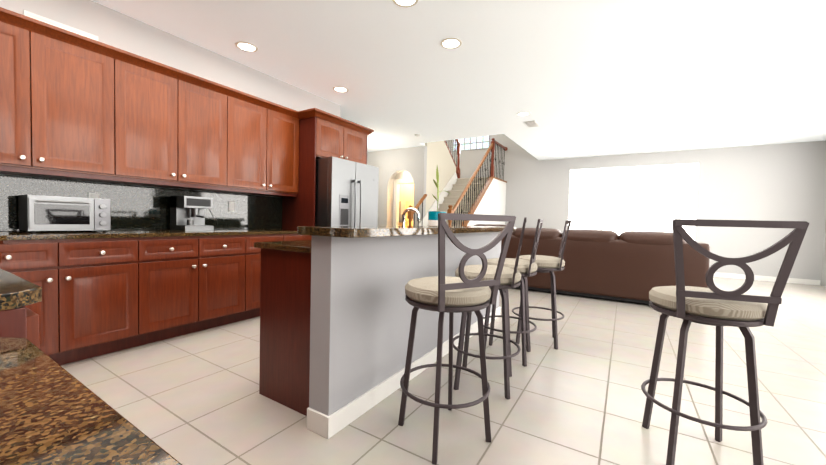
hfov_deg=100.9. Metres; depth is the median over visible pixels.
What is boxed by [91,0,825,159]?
ceiling
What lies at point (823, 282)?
wall
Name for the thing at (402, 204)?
hanging towel
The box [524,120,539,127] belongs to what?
ceiling vent
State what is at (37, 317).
base cabinet
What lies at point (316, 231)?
island countertop
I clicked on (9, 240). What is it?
countertop
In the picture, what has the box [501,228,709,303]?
sofa
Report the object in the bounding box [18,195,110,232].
toaster oven
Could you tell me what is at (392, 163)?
wall
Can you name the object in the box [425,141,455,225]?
wall
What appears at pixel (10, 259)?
base cabinet
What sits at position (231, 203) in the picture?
electrical outlet plate
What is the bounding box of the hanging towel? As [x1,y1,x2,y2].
[399,201,405,221]
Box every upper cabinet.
[0,7,119,178]
[112,48,227,190]
[224,87,299,194]
[300,111,367,166]
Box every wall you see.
[0,0,340,230]
[367,146,426,225]
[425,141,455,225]
[445,134,825,284]
[821,221,825,286]
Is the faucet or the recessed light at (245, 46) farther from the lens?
the recessed light at (245, 46)
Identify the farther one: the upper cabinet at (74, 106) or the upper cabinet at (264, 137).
the upper cabinet at (264, 137)
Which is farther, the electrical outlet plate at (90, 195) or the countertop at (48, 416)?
the electrical outlet plate at (90, 195)
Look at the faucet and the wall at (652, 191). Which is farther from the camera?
the wall at (652, 191)
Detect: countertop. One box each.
[0,227,311,250]
[0,267,51,302]
[0,331,181,464]
[297,226,515,237]
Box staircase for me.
[407,138,507,225]
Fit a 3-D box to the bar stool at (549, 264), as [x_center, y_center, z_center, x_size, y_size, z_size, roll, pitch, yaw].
[1.177,0.441,3.122,0.498,1.109,0.488,3,2,32]
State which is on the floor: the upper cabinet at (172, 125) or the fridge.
the fridge
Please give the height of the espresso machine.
0.330 m
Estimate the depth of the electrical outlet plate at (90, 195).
2.88 m
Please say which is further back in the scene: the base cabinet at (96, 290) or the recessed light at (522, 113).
the recessed light at (522, 113)
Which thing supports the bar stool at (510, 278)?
on the floor
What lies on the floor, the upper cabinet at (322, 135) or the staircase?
the staircase
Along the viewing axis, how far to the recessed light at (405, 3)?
2.77 m
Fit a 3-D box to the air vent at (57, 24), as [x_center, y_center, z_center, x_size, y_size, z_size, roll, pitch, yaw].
[-2.773,-1.592,2.708,0.012,0.120,0.420,3,2,32]
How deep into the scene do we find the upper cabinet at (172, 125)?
3.07 m
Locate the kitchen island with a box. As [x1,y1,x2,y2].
[254,230,501,438]
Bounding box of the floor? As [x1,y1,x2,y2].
[60,277,825,464]
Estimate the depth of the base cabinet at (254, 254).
3.52 m
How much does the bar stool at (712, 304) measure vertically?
1.109 m
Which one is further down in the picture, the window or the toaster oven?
the toaster oven
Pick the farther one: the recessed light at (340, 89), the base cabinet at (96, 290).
the recessed light at (340, 89)
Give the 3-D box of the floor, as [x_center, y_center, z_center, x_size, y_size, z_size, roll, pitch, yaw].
[0.950,0.983,5.027,10.650,0.120,10.790,3,2,32]
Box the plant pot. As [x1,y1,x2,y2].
[428,167,449,226]
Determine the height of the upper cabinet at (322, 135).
0.548 m
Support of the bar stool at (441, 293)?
on the floor
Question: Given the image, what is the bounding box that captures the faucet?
[402,208,419,225]
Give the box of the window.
[453,135,489,151]
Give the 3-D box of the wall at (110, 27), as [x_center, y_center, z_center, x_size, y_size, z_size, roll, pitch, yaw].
[-2.380,-0.531,3.550,0.120,2.840,4.410,3,2,32]
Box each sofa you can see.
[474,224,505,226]
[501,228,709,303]
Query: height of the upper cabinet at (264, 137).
1.008 m
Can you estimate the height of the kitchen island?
0.987 m
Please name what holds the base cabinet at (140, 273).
on the floor
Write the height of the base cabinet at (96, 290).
0.889 m
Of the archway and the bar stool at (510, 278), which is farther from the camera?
the archway
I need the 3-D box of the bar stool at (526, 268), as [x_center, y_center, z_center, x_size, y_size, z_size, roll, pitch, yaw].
[0.794,0.444,2.764,0.485,1.109,0.475,3,2,32]
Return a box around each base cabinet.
[0,251,19,274]
[0,295,55,354]
[20,243,139,362]
[140,239,247,345]
[248,239,311,318]
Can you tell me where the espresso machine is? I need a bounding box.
[170,196,214,230]
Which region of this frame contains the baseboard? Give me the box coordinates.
[713,272,819,284]
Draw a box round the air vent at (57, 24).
[24,10,97,40]
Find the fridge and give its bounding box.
[315,156,378,225]
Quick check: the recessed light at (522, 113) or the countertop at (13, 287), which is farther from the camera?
the recessed light at (522, 113)
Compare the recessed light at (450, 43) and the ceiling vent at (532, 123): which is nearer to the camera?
the recessed light at (450, 43)
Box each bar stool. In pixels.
[398,213,515,464]
[453,217,525,399]
[483,219,542,366]
[512,220,570,349]
[641,219,808,464]
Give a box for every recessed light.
[235,41,257,51]
[333,86,348,92]
[392,0,417,7]
[440,38,461,48]
[516,112,529,115]
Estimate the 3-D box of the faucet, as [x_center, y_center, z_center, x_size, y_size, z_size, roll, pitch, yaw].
[-0.004,-0.083,2.957,0.193,0.263,0.144,3,2,32]
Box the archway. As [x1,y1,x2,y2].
[390,171,413,225]
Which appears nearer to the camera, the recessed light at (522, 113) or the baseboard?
the recessed light at (522, 113)
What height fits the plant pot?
0.488 m
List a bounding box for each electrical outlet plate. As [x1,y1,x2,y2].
[88,192,99,197]
[229,201,234,211]

